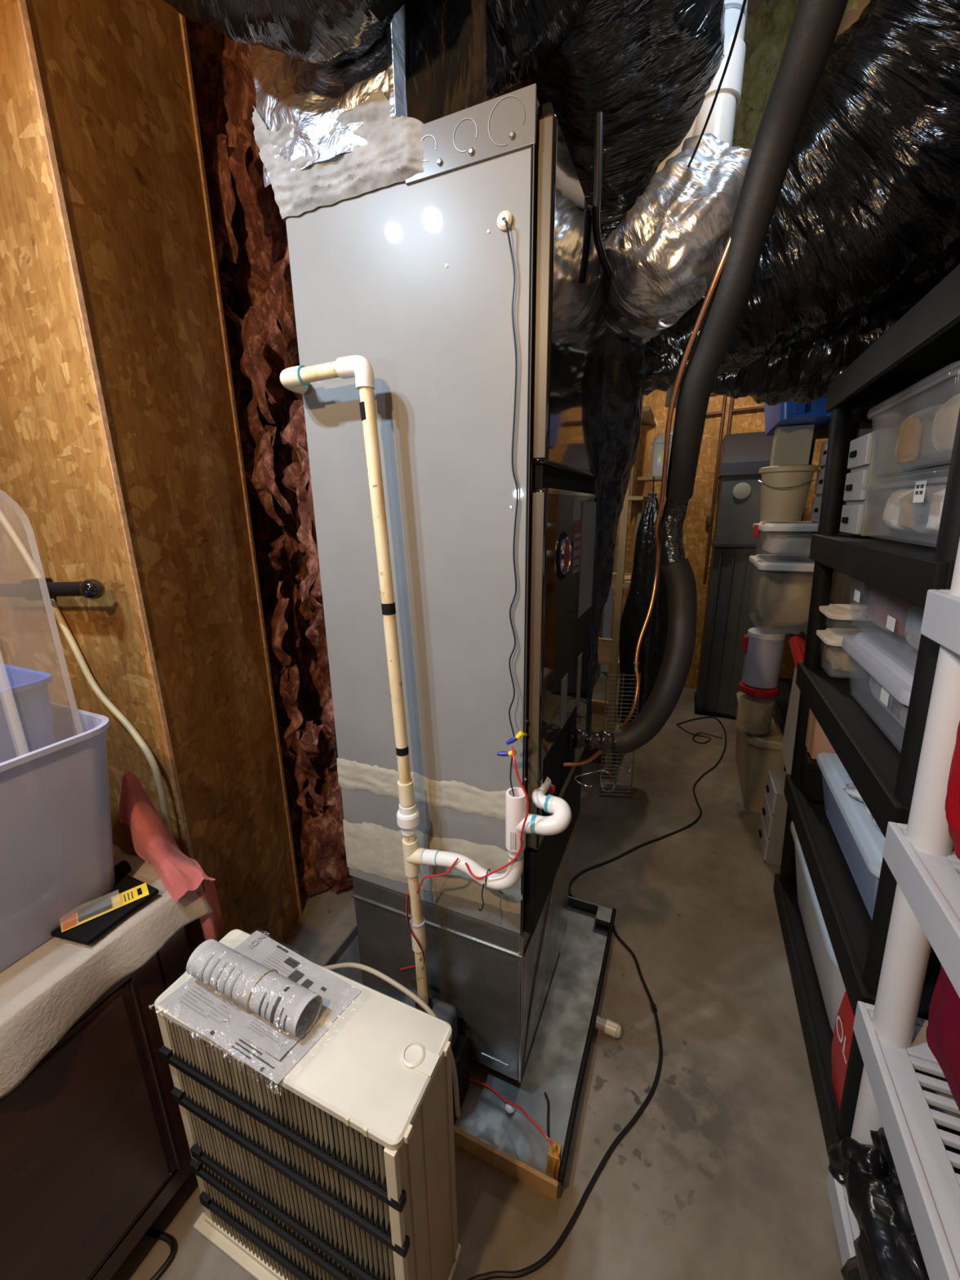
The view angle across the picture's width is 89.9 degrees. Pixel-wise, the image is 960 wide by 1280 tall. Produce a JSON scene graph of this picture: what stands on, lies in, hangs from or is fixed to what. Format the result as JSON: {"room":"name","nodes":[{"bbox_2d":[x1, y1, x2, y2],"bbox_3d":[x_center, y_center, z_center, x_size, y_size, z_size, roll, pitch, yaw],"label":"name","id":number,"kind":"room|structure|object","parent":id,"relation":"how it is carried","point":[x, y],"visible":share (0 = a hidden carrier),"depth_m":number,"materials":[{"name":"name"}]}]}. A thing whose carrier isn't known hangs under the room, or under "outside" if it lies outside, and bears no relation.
{"room":"utility area","nodes":[
{"label":"utility area","id":0,"kind":"room"},
{"bbox_2d":[0,0,202,955],"bbox_3d":[-1.306,-0.349,1.251,1.175,3.150,0.012,6,16,23],"label":"wall","id":1,"kind":"structure","parent":0,"point":[56,495],"depth_m":1.08,"materials":[{"name":"wood"}]},
{"bbox_2d":[0,577,105,600],"bbox_3d":[-1.030,-0.123,1.144,0.449,0.066,0.070,6,16,23],"label":"curtain rod","id":2,"kind":"object","parent":1,"relation":"attached to","point":[38,588],"visible":1,"depth_m":1.10,"materials":[{"name":"black metal"}]},
{"bbox_2d":[0,508,172,834],"bbox_3d":[-1.001,0.144,1.225,0.499,1.005,0.024,7,17,25],"label":"power cable","id":3,"kind":"object","parent":1,"relation":"attached to","point":[24,553],"visible":0.88,"depth_m":1.19,"materials":[{"name":"beige plastic"}]},
{"bbox_2d":[13,0,299,946],"bbox_3d":[-0.755,-0.358,1.260,0.012,3.150,0.500,0,15,3],"label":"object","id":4,"kind":"structure","parent":0,"point":[113,76],"depth_m":1.18,"materials":[{"name":"wood"}]},
{"bbox_2d":[17,0,205,941],"bbox_3d":[-0.764,-0.294,1.022,0.006,3.150,0.010,6,16,23],"label":"trim","id":5,"kind":"structure","parent":4,"relation":"attached to","point":[21,3],"depth_m":0.96,"materials":[{"name":"wood"}]},
{"bbox_2d":[178,13,302,915],"bbox_3d":[-0.751,-0.425,1.508,0.046,3.150,0.014,0,15,3],"label":"trim","id":6,"kind":"structure","parent":4,"relation":"attached to","point":[182,18],"depth_m":1.43,"materials":[{"name":"wood"}]},
{"bbox_2d":[110,671,843,1279],"bbox_3d":[-0.083,1.184,1.718,3.950,0.080,6.800,6,16,23],"label":"floor","id":7,"kind":"structure","parent":0,"point":[722,1174],"depth_m":1.34,"materials":[{"name":"concrete"}]},
{"bbox_2d":[0,926,191,1279],"bbox_3d":[-1.170,1.034,0.674,0.646,0.778,1.285,6,16,23],"label":"base cabinet","id":8,"kind":"object","parent":7,"relation":"on","point":[94,1144],"visible":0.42,"depth_m":0.90,"materials":[{"name":"black"}]},
{"bbox_2d":[0,843,213,1098],"bbox_3d":[-1.084,0.700,0.562,0.547,0.118,1.313,6,16,23],"label":"towel","id":9,"kind":"object","parent":8,"relation":"on","point":[46,991],"visible":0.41,"depth_m":0.85,"materials":[{"name":"white fabric"}]},
{"bbox_2d":[0,702,115,971],"bbox_3d":[-1.054,0.431,0.637,0.391,0.371,0.941,6,16,23],"label":"storage bin","id":10,"kind":"object","parent":9,"relation":"on","point":[56,852],"visible":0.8,"depth_m":0.86,"materials":[{"name":"grey plastic"}]},
{"bbox_2d":[0,663,55,763],"bbox_3d":[-1.073,0.375,0.644,0.241,0.447,0.846,6,16,23],"label":"tub","id":11,"kind":"object","parent":10,"relation":"in","point":[26,721],"visible":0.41,"depth_m":0.89,"materials":[{"name":"plastic"}]},
{"bbox_2d":[50,860,159,945],"bbox_3d":[-0.751,0.519,0.939,0.145,0.030,0.188,6,16,23],"label":"pouch","id":12,"kind":"object","parent":9,"relation":"on","point":[86,933],"visible":0.44,"depth_m":0.92,"materials":[{"name":"black fabric"}]},
{"bbox_2d":[61,882,149,932],"bbox_3d":[-0.729,0.513,0.937,0.135,0.014,0.042,-13,20,-39],"label":"package","id":13,"kind":"object","parent":12,"relation":"on","point":[85,914],"visible":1,"depth_m":0.93,"materials":[{"name":"yellow"}]},
{"bbox_2d":[62,913,76,930],"bbox_3d":[-0.770,0.528,0.903,0.020,0.001,0.036,-13,20,-39],"label":"print","id":14,"kind":"object","parent":13,"relation":"on","point":[71,922],"depth_m":0.90,"materials":[{"name":"paper"}]},
{"bbox_2d":[119,771,215,902],"bbox_3d":[-0.689,0.410,1.038,0.236,0.208,0.086,9,18,32],"label":"cloth","id":15,"kind":"object","parent":9,"relation":"on","point":[153,841],"visible":1,"depth_m":1.02,"materials":[{"name":"fabric"}]},
{"bbox_2d":[195,877,225,941],"bbox_3d":[-0.596,0.603,1.065,0.028,0.147,0.052,0,15,4],"label":"towel","id":16,"kind":"object","parent":8,"relation":"hanging from","point":[212,923],"visible":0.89,"depth_m":1.07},
{"bbox_2d":[144,1226,177,1279],"bbox_3d":[-0.948,1.317,1.085,0.576,0.012,0.174,6,16,23],"label":"cable","id":17,"kind":"object","parent":7,"relation":"on","point":[166,1237],"visible":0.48,"depth_m":1.05,"materials":[{"name":"black plastic"}]},
{"bbox_2d":[154,928,461,1279],"bbox_3d":[-0.337,1.007,0.972,0.584,0.656,0.206,6,16,23],"label":"cartridge","id":18,"kind":"object","parent":7,"relation":"on","point":[343,1167],"visible":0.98,"depth_m":0.86,"materials":[{"name":"beige plastic"}]},
{"bbox_2d":[157,976,328,1084],"bbox_3d":[-0.442,0.694,0.888,0.324,0.004,0.111,7,17,26],"label":"manual","id":19,"kind":"object","parent":18,"relation":"on","point":[209,1011],"visible":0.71,"depth_m":0.87,"materials":[{"name":"white paper"}]},
{"bbox_2d":[177,983,239,1022],"bbox_3d":[-0.501,0.683,0.923,0.135,0.001,0.077,6,16,23],"label":"print","id":20,"kind":"object","parent":19,"relation":"on","point":[197,1002],"depth_m":0.91,"materials":[{"name":"grey"}]},
{"bbox_2d":[231,1038,288,1068],"bbox_3d":[-0.379,0.706,0.831,0.099,0.001,0.039,6,16,23],"label":"print","id":21,"kind":"object","parent":19,"relation":"on","point":[257,1058],"depth_m":0.82,"materials":[{"name":"grey"}]},
{"bbox_2d":[233,1013,313,1060],"bbox_3d":[-0.371,0.695,0.864,0.122,0.004,0.072,7,17,26],"label":"manual","id":22,"kind":"object","parent":19,"relation":"on","point":[267,1036],"visible":0.62,"depth_m":0.85,"materials":[{"name":"white paper"}]},
{"bbox_2d":[233,930,360,1022],"bbox_3d":[-0.381,0.669,0.975,0.309,0.004,0.081,7,17,26],"label":"paper sheet","id":23,"kind":"object","parent":18,"relation":"on","point":[336,994],"visible":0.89,"depth_m":0.97,"materials":[{"name":"white paper"}]},
{"bbox_2d":[323,962,460,1117],"bbox_3d":[-0.202,0.840,1.057,0.379,0.233,0.033,8,17,29],"label":"tube","id":24,"kind":"object","parent":18,"relation":"attached to","point":[344,965],"visible":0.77,"depth_m":1.01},
{"bbox_2d":[323,896,621,1200],"bbox_3d":[-0.015,1.132,1.640,0.965,0.058,0.859,6,16,23],"label":"pan","id":25,"kind":"object","parent":7,"relation":"on","point":[556,1062],"visible":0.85,"depth_m":1.36,"materials":[{"name":"metal"}]},
{"bbox_2d":[401,988,469,1123],"bbox_3d":[-0.141,1.089,1.281,0.200,0.305,0.117,6,16,23],"label":"pump","id":26,"kind":"object","parent":25,"relation":"on","point":[447,1012],"visible":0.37,"depth_m":1.26,"materials":[{"name":"black plastic"}]},
{"bbox_2d":[351,835,571,1082],"bbox_3d":[-0.019,0.885,1.559,0.511,0.552,0.546,6,16,23],"label":"return plenum","id":27,"kind":"object","parent":25,"relation":"on","point":[497,980],"visible":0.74,"depth_m":1.29,"materials":[{"name":"metal"}]},
{"bbox_2d":[285,83,607,935],"bbox_3d":[-0.015,-0.154,1.267,0.558,1.607,0.554,6,16,23],"label":"handler","id":28,"kind":"object","parent":27,"relation":"on","point":[413,277],"visible":0.94,"depth_m":0.97,"materials":[{"name":"grey paint"}]},
{"bbox_2d":[251,89,423,221],"bbox_3d":[-0.163,-0.956,1.077,0.357,0.183,0.522,6,16,23],"label":"duct mastic","id":29,"kind":"object","parent":28,"relation":"on","point":[393,153],"visible":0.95,"depth_m":0.85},
{"bbox_2d":[250,4,498,187],"bbox_3d":[-0.190,-1.212,1.006,0.304,0.600,0.497,6,16,23],"label":"foil plenum","id":30,"kind":"object","parent":28,"relation":"on","point":[311,96],"visible":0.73,"depth_m":0.84,"materials":[{"name":"silver"}]},
{"bbox_2d":[162,0,408,66],"bbox_3d":[-0.288,-1.087,0.695,0.618,0.357,0.236,0,15,3],"label":"flexible duct","id":31,"kind":"object","parent":30,"relation":"attached to","point":[326,33],"visible":1,"depth_m":0.73,"materials":[{"name":"black"}]},
{"bbox_2d":[404,0,486,124],"bbox_3d":[-0.060,-1.064,0.795,0.142,0.340,0.017,0,15,4],"label":"joist","id":32,"kind":"object","parent":30,"relation":"attached to","point":[446,69],"visible":0.91,"depth_m":0.81,"materials":[{"name":"black"}]},
{"bbox_2d":[485,0,591,101],"bbox_3d":[0.044,-1.271,0.863,0.666,0.540,0.372,6,16,23],"label":"flexible duct","id":33,"kind":"object","parent":30,"relation":"attached to","point":[522,36],"visible":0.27,"depth_m":0.91,"materials":[{"name":"black"}]},
{"bbox_2d":[522,0,725,244],"bbox_3d":[0.327,-1.384,1.137,0.476,0.650,0.959,6,16,23],"label":"flexible duct","id":34,"kind":"object","parent":33,"relation":"attached to","point":[649,66],"visible":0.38,"depth_m":1.05,"materials":[{"name":"black"}]},
{"bbox_2d":[280,355,571,1004],"bbox_3d":[-0.092,0.207,1.085,0.623,1.517,0.162,6,16,23],"label":"drain","id":35,"kind":"object","parent":28,"relation":"attached to","point":[297,379],"visible":0.98,"depth_m":0.99,"materials":[{"name":"plastic"}]},
{"bbox_2d":[400,746,528,971],"bbox_3d":[-0.068,0.569,1.104,0.383,0.757,0.060,8,17,28],"label":"wire","id":36,"kind":"object","parent":35,"relation":"attached to","point":[512,748],"visible":0.94,"depth_m":1.04,"materials":[{"name":"red"}]},
{"bbox_2d":[497,217,524,796],"bbox_3d":[0.061,-0.162,0.888,0.064,1.068,0.064,6,16,23],"label":"wire","id":37,"kind":"object","parent":28,"relation":"attached to","point":[503,753],"visible":0.92,"depth_m":0.91,"materials":[{"name":"black"}]},
{"bbox_2d":[592,111,613,278],"bbox_3d":[0.261,-0.920,1.009,0.017,0.257,0.092,12,20,40],"label":"hose","id":38,"kind":"object","parent":28,"relation":"attached to","point":[599,246],"visible":1,"depth_m":0.98,"materials":[{"name":"black"}]},
{"bbox_2d":[585,329,647,730],"bbox_3d":[0.392,-0.311,1.556,0.224,1.400,0.439,10,18,34],"label":"plastic sheeting","id":39,"kind":"object","parent":28,"relation":"attached to","point":[624,370],"visible":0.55,"depth_m":1.40,"materials":[{"name":"black"}]},
{"bbox_2d":[563,235,730,766],"bbox_3d":[0.346,-0.380,0.968,0.262,1.522,0.425,-2,15,-4],"label":"copper pipe","id":40,"kind":"object","parent":28,"relation":"attached to","point":[721,265],"visible":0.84,"depth_m":1.06,"materials":[{"name":"orange metal"}]},
{"bbox_2d":[603,133,751,345],"bbox_3d":[0.421,-0.967,1.245,0.293,0.389,0.515,-10,18,-32],"label":"flexible duct","id":41,"kind":"object","parent":28,"relation":"attached to","point":[664,255],"visible":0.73,"depth_m":1.08,"materials":[{"name":"silver metal"}]},
{"bbox_2d":[569,0,848,754],"bbox_3d":[0.447,-0.536,0.861,0.293,1.835,0.574,-6,16,-18],"label":"suction line","id":42,"kind":"object","parent":28,"relation":"attached to","point":[815,24],"visible":1,"depth_m":0.87,"materials":[{"name":"black plastic"}]},
{"bbox_2d":[687,0,746,167],"bbox_3d":[0.430,-1.061,0.918,0.107,0.464,0.486,-4,16,-14],"label":"cable","id":43,"kind":"object","parent":28,"relation":"attached to","point":[744,1],"visible":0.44,"depth_m":0.92,"materials":[{"name":"black plastic"}]},
{"bbox_2d":[469,1078,561,1180],"bbox_3d":[0.087,1.216,1.239,0.042,0.081,0.307,-15,21,-42],"label":"switch","id":44,"kind":"object","parent":25,"relation":"attached to","point":[553,1154],"visible":0.85,"depth_m":1.15,"materials":[{"name":"red plastic"}]},
{"bbox_2d":[467,716,726,1279],"bbox_3d":[0.778,0.982,2.249,0.476,0.016,3.550,8,17,30],"label":"extension cord","id":45,"kind":"object","parent":7,"relation":"on","point":[518,1273],"visible":0.92,"depth_m":1.25,"materials":[{"name":"black plastic"}]},
{"bbox_2d":[599,671,640,799],"bbox_3d":[0.744,0.521,2.573,0.173,0.735,0.008,1,15,6],"label":"wire shelf","id":46,"kind":"object","parent":7,"relation":"on","point":[623,674],"visible":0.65,"depth_m":2.55,"materials":[{"name":"grey"}]},
{"bbox_2d":[591,406,657,774],"bbox_3d":[0.790,-0.270,2.938,0.385,2.070,0.600,6,16,23],"label":"wooden rack","id":47,"kind":"object","parent":7,"relation":"on","point":[637,491],"visible":0.23,"depth_m":2.68,"materials":[{"name":"brown wood"}]},
{"bbox_2d":[617,476,668,723],"bbox_3d":[0.879,-0.124,2.530,0.266,1.400,0.204,6,16,23],"label":"bag","id":48,"kind":"object","parent":47,"relation":"hanging from","point":[653,644],"visible":0.6,"depth_m":2.46,"materials":[{"name":"black"}]},
{"bbox_2d":[637,428,673,481],"bbox_3d":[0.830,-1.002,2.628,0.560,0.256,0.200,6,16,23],"label":"jug","id":49,"kind":"object","parent":47,"relation":"on","point":[658,445],"visible":0.41,"depth_m":2.50,"materials":[{"name":"plastic"}]},
{"bbox_2d":[694,431,773,719],"bbox_3d":[1.904,-0.457,3.586,0.380,2.070,0.480,6,16,23],"label":"tall cabinet","id":50,"kind":"object","parent":7,"relation":"on","point":[731,608],"visible":0.91,"depth_m":3.42,"materials":[{"name":"grey plastic"}]},
{"bbox_2d":[735,691,784,813],"bbox_3d":[1.661,0.628,2.740,0.359,0.422,0.764,6,16,23],"label":"bin","id":51,"kind":"object","parent":7,"relation":"on","point":[756,755],"visible":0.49,"depth_m":2.48,"materials":[{"name":"beige plastic"}]},
{"bbox_2d":[736,680,779,734],"bbox_3d":[1.415,0.347,2.468,0.180,0.252,0.180,6,16,23],"label":"canister","id":52,"kind":"object","parent":51,"relation":"on","point":[756,706],"visible":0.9,"depth_m":2.41,"materials":[{"name":"grey plastic"}]},
{"bbox_2d":[742,626,786,688],"bbox_3d":[1.406,0.088,2.401,0.180,0.277,0.166,6,16,23],"label":"canister","id":53,"kind":"object","parent":52,"relation":"on","point":[763,647],"visible":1,"depth_m":2.34,"materials":[{"name":"grey plastic"}]},
{"bbox_2d":[758,768,787,866],"bbox_3d":[1.437,0.817,2.170,0.274,0.360,0.220,6,16,23],"label":"drawer stack","id":54,"kind":"object","parent":7,"relation":"on","point":[774,810],"visible":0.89,"depth_m":2.14,"materials":[{"name":"grey"}]},
{"bbox_2d":[781,635,835,774],"bbox_3d":[1.492,0.317,2.040,0.346,0.590,0.332,6,16,23],"label":"bin","id":55,"kind":"object","parent":54,"relation":"on","point":[797,644],"visible":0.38,"depth_m":2.11,"materials":[{"name":"plastic"}]},
{"bbox_2d":[770,397,951,771],"bbox_3d":[1.800,-0.062,2.398,0.466,1.930,0.880,6,16,23],"label":"shelving unit","id":56,"kind":"object","parent":7,"relation":"on","point":[890,415],"visible":0.05,"depth_m":2.18,"materials":[{"name":"black plastic"}]},
{"bbox_2d":[748,554,839,572],"bbox_3d":[1.502,-0.236,2.359,0.319,0.322,0.504,6,16,23],"label":"tote","id":57,"kind":"object","parent":56,"relation":"on","point":[762,562],"visible":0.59,"depth_m":2.18,"materials":[{"name":"grey plastic"}]},
{"bbox_2d":[755,570,813,626],"bbox_3d":[1.501,-0.219,2.362,0.224,0.264,0.402,6,16,23],"label":"storage bin","id":58,"kind":"object","parent":57,"relation":"in","point":[783,597],"visible":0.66,"depth_m":2.21,"materials":[{"name":"plastic"}]},
{"bbox_2d":[752,521,818,537],"bbox_3d":[1.492,-0.477,2.292,0.332,0.162,0.454,6,16,23],"label":"tote","id":59,"kind":"object","parent":57,"relation":"on","point":[762,526],"visible":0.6,"depth_m":2.12,"materials":[{"name":"grey plastic"}]},
{"bbox_2d":[762,531,813,556],"bbox_3d":[1.495,-0.466,2.293,0.244,0.121,0.378,6,16,23],"label":"cloth","id":60,"kind":"object","parent":59,"relation":"in","point":[797,544],"visible":0.58,"depth_m":2.16,"materials":[{"name":"fabric"}]},
{"bbox_2d":[758,464,818,521],"bbox_3d":[1.441,-0.690,2.278,0.236,0.248,0.245,6,16,23],"label":"bucket","id":61,"kind":"object","parent":59,"relation":"on","point":[784,489],"visible":1,"depth_m":2.21,"materials":[{"name":"plastic"}]},
{"bbox_2d":[769,424,814,466],"bbox_3d":[1.441,-0.894,2.228,0.142,0.170,0.120,6,16,23],"label":"carton","id":62,"kind":"object","parent":61,"relation":"on","point":[791,445],"visible":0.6,"depth_m":2.18,"materials":[{"name":"grey"}]},
{"bbox_2d":[764,397,831,435],"bbox_3d":[1.536,-1.086,2.161,0.440,0.225,0.610,6,16,23],"label":"tote","id":63,"kind":"object","parent":56,"relation":"on","point":[788,413],"visible":0.13,"depth_m":2.02,"materials":[{"name":"blue plastic"}]},
{"bbox_2d":[809,426,900,523],"bbox_3d":[1.631,-0.682,2.043,0.299,0.365,0.360,6,16,23],"label":"cart","id":64,"kind":"object","parent":56,"relation":"on","point":[816,502],"visible":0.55,"depth_m":2.15,"materials":[{"name":"grey"}]},
{"bbox_2d":[773,263,959,1159],"bbox_3d":[1.194,0.250,1.258,0.561,1.965,0.968,6,16,23],"label":"shelving unit","id":65,"kind":"object","parent":7,"relation":"on","point":[917,358],"depth_m":1.29,"materials":[{"name":"plastic"}]},
{"bbox_2d":[790,821,845,1032],"bbox_3d":[1.234,0.909,1.498,0.408,0.335,0.719,6,16,23],"label":"tub","id":66,"kind":"object","parent":65,"relation":"on","point":[831,983],"visible":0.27,"depth_m":1.46,"materials":[{"name":"plastic"}]},
{"bbox_2d":[799,746,836,804],"bbox_3d":[1.274,0.477,1.703,0.233,0.156,0.172,6,16,23],"label":"crate","id":67,"kind":"object","parent":65,"relation":"on","point":[815,786],"visible":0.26,"depth_m":1.67,"materials":[{"name":"plastic"}]},
{"bbox_2d":[805,708,835,759],"bbox_3d":[1.258,0.326,1.671,0.196,0.190,0.125,6,16,23],"label":"cardboard box","id":68,"kind":"object","parent":67,"relation":"on","point":[817,743],"visible":0.2,"depth_m":1.66,"materials":[{"name":"brown"}]},
{"bbox_2d":[831,991,854,1111],"bbox_3d":[0.905,1.026,1.175,0.057,0.288,0.119,6,16,23],"label":"package","id":69,"kind":"object","parent":65,"relation":"on","point":[844,1023],"visible":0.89,"depth_m":1.18,"materials":[{"name":"red plastic"}]},
{"bbox_2d":[816,752,884,878],"bbox_3d":[1.189,0.547,1.308,0.378,0.214,0.614,6,16,23],"label":"tub","id":70,"kind":"object","parent":65,"relation":"on","point":[868,838],"visible":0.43,"depth_m":1.28,"materials":[{"name":"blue plastic"}]},
{"bbox_2d":[841,768,879,827],"bbox_3d":[1.134,0.427,1.216,0.322,0.118,0.496,6,16,23],"label":"plastic bag","id":71,"kind":"object","parent":70,"relation":"on","point":[851,790],"visible":0.03,"depth_m":1.33,"materials":[{"name":"grey"}]},
{"bbox_2d":[816,604,888,646],"bbox_3d":[1.243,0.002,1.575,0.228,0.225,0.194,6,16,23],"label":"tub","id":72,"kind":"object","parent":65,"relation":"on","point":[829,636],"depth_m":1.56,"materials":[{"name":"grey plastic"}]},
{"bbox_2d":[825,646,868,673],"bbox_3d":[1.247,0.064,1.591,0.157,0.078,0.134,6,16,23],"label":"contents","id":73,"kind":"object","parent":72,"relation":"in","point":[839,659],"visible":0.34,"depth_m":1.56,"materials":[{"name":"brown fabric"}]},
{"bbox_2d":[841,631,918,706],"bbox_3d":[1.150,0.127,1.159,0.374,0.196,0.524,6,16,23],"label":"tub","id":74,"kind":"object","parent":65,"relation":"on","point":[888,658],"visible":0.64,"depth_m":1.19,"materials":[{"name":"grey plastic"}]},
{"bbox_2d":[869,675,908,728],"bbox_3d":[1.151,0.148,1.162,0.277,0.125,0.429,6,16,23],"label":"clothes","id":75,"kind":"object","parent":74,"relation":"in","point":[899,711],"visible":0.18,"depth_m":1.18,"materials":[{"name":"fabric"}]},
{"bbox_3d":[1.154,-0.070,1.148,0.373,0.197,0.604,6,16,23],"label":"tub","id":76,"kind":"object","parent":74,"relation":"on","visible":0},
{"bbox_2d":[866,586,914,637],"bbox_3d":[1.201,-0.083,1.248,0.281,0.138,0.281,6,16,23],"label":"clothes","id":77,"kind":"object","parent":76,"relation":"in","point":[882,604],"visible":0.39,"depth_m":1.24,"materials":[{"name":"fabric"}]},
{"bbox_2d":[904,604,924,650],"bbox_3d":[1.098,-0.018,1.019,0.286,0.139,0.213,6,16,23],"label":"clothes","id":78,"kind":"object","parent":76,"relation":"in","point":[915,614],"visible":0.27,"depth_m":1.08,"materials":[{"name":"fabric"}]},
{"bbox_3d":[1.122,-0.301,1.051,0.378,0.169,0.509,6,16,23],"label":"tub","id":79,"kind":"object","parent":65,"relation":"on","visible":0},
{"bbox_2d":[882,484,941,531],"bbox_3d":[1.182,-0.329,1.188,0.287,0.118,0.085,6,16,23],"label":"cloth bundle","id":80,"kind":"object","parent":79,"relation":"in","point":[891,513],"visible":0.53,"depth_m":1.23,"materials":[{"name":"beige fabric"}]},
{"bbox_2d":[912,480,926,502],"bbox_3d":[0.899,-0.303,0.984,0.003,0.042,0.050,6,16,23],"label":"sticker","id":81,"kind":"object","parent":79,"relation":"attached to","point":[920,486],"visible":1,"depth_m":0.98,"materials":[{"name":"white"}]},
{"bbox_2d":[897,484,942,533],"bbox_3d":[1.146,-0.304,1.105,0.294,0.119,0.084,6,16,23],"label":"cloth bundle","id":82,"kind":"object","parent":79,"relation":"in","point":[905,517],"visible":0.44,"depth_m":1.14,"materials":[{"name":"beige fabric"}]},
{"bbox_2d":[912,484,946,534],"bbox_3d":[1.114,-0.284,1.029,0.290,0.120,0.082,6,16,23],"label":"cloth bundle","id":83,"kind":"object","parent":79,"relation":"in","point":[921,509],"visible":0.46,"depth_m":1.07,"materials":[{"name":"grey fabric"}]},
{"bbox_2d":[925,488,946,532],"bbox_3d":[1.080,-0.264,0.953,0.294,0.117,0.085,6,16,23],"label":"cloth bundle","id":84,"kind":"object","parent":79,"relation":"in","point":[935,502],"visible":0.34,"depth_m":1.00,"materials":[{"name":"beige fabric"}]},
{"bbox_3d":[1.118,-0.470,1.023,0.378,0.198,0.539,6,16,23],"label":"tub","id":85,"kind":"object","parent":79,"relation":"on","visible":0},
{"bbox_2d":[896,416,923,464],"bbox_3d":[1.016,-0.471,1.137,0.042,0.106,0.047,6,16,23],"label":"cloth","id":86,"kind":"object","parent":85,"relation":"in","point":[911,430],"visible":1,"depth_m":1.12,"materials":[{"name":"brown"}]},
{"bbox_2d":[894,404,951,466],"bbox_3d":[1.172,-0.490,1.130,0.283,0.144,0.209,6,16,23],"label":"folded clothes","id":87,"kind":"object","parent":85,"relation":"in","point":[928,455],"visible":0.47,"depth_m":1.11,"materials":[{"name":"grey fabric"}]},
{"bbox_2d":[932,393,959,456],"bbox_3d":[1.079,-0.433,0.926,0.281,0.140,0.226,6,16,23],"label":"folded clothes","id":88,"kind":"object","parent":85,"relation":"in","point":[945,420],"visible":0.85,"depth_m":0.98,"materials":[{"name":"beige fabric"}]},
{"bbox_2d":[826,538,959,1279],"bbox_3d":[0.778,0.531,0.387,0.559,1.876,0.942,6,16,23],"label":"shelving unit","id":89,"kind":"object","parent":7,"relation":"on","point":[920,855],"visible":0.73,"depth_m":0.79,"materials":[{"name":"plastic"}]},
{"bbox_2d":[826,1124,959,1279],"bbox_3d":[0.832,1.087,0.747,0.421,0.362,0.531,6,16,23],"label":"bag","id":90,"kind":"object","parent":89,"relation":"on","point":[886,1246],"visible":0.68,"depth_m":0.84,"materials":[{"name":"black"}]},
{"bbox_2d":[925,963,959,1111],"bbox_3d":[0.843,0.638,0.697,0.244,0.323,0.310,6,16,23],"label":"bag","id":91,"kind":"object","parent":89,"relation":"on","point":[943,1029],"visible":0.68,"depth_m":0.77,"materials":[{"name":"fabric"}]},
{"bbox_2d":[944,720,959,859],"bbox_3d":[0.791,0.217,0.610,0.271,0.354,0.301,6,16,23],"label":"bag","id":92,"kind":"object","parent":89,"relation":"on","point":[952,807],"visible":1,"depth_m":0.72,"materials":[{"name":"fabric"}]},
{"bbox_2d":[498,80,604,687],"bbox_3d":[0.583,-0.847,3.012,0.040,3.150,2.710,6,16,23],"label":"wall partition","id":93,"kind":"structure","parent":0,"point":[520,85],"depth_m":4.39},
{"bbox_2d":[184,16,353,897],"bbox_3d":[-0.465,-0.469,1.658,1.098,3.110,0.424,0,15,3],"label":"insulation batt","id":94,"kind":"object","parent":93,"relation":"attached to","point":[250,233],"visible":0.35,"depth_m":1.59,"materials":[{"name":"fabric"}]},
{"bbox_2d":[608,389,834,688],"bbox_3d":[2.075,-1.074,3.792,1.900,3.150,0.040,6,16,23],"label":"wall","id":95,"kind":"structure","parent":0,"point":[695,531],"depth_m":3.88,"materials":[{"name":"wood"}]},
{"bbox_2d":[703,394,764,576],"bbox_3d":[1.951,-1.290,3.731,0.721,1.600,0.057,6,16,23],"label":"water lines","id":96,"kind":"object","parent":95,"relation":"attached to","point":[709,518],"visible":0.27,"depth_m":3.70,"materials":[{"name":"orange metal"}]},
{"bbox_2d":[745,0,870,53],"bbox_3d":[0.140,-1.986,1.479,3.950,0.240,5.500,6,16,23],"label":"ceiling","id":97,"kind":"structure","parent":0,"point":[850,17],"depth_m":1.48,"materials":[{"name":"brown wood"}]},
{"bbox_2d":[656,0,747,172],"bbox_3d":[0.447,-1.523,1.159,0.112,0.874,0.395,-14,20,-41],"label":"vent pipe","id":98,"kind":"object","parent":97,"relation":"attached to","point":[721,122],"visible":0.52,"depth_m":1.08,"materials":[{"name":"white plastic"}]},
{"bbox_2d":[732,0,858,150],"bbox_3d":[0.981,-1.843,1.692,0.390,0.718,0.612,-13,20,-39],"label":"insulation","id":99,"kind":"object","parent":97,"relation":"attached to","point":[767,29],"visible":0.23,"depth_m":1.55},
{"bbox_2d":[641,0,959,395],"bbox_3d":[1.026,-1.331,1.388,0.698,0.970,1.249,-11,18,-34],"label":"flexible duct","id":100,"kind":"object","parent":97,"relation":"hanging from","point":[868,203],"visible":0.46,"depth_m":1.20,"materials":[{"name":"black"}]},
{"bbox_2d":[829,572,865,604],"bbox_3d":[1.411,-0.202,0.591,0.060,3.150,6.660,6,16,23],"label":"wall","id":101,"kind":"structure","parent":0,"point":[843,587],"depth_m":3.37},
{"bbox_2d":[668,245,959,405],"bbox_3d":[1.224,-1.186,1.712,1.387,0.623,0.522,6,16,23],"label":"flexible duct","id":102,"kind":"object","parent":101,"relation":"attached to","point":[804,375],"visible":0.18,"depth_m":1.64,"materials":[{"name":"black"}]},
{"bbox_3d":[-0.415,0.646,0.914,0.381,0.076,0.229,6,16,23],"label":"plastic bag","id":103,"kind":"object","parent":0,"visible":0},
{"bbox_2d":[186,938,322,1038],"bbox_3d":[-0.432,0.654,0.910,0.281,0.067,0.075,6,16,23],"label":"booklet","id":104,"kind":"object","parent":103,"relation":"in","point":[281,1001],"visible":1,"depth_m":0.89,"materials":[{"name":"white paper"}]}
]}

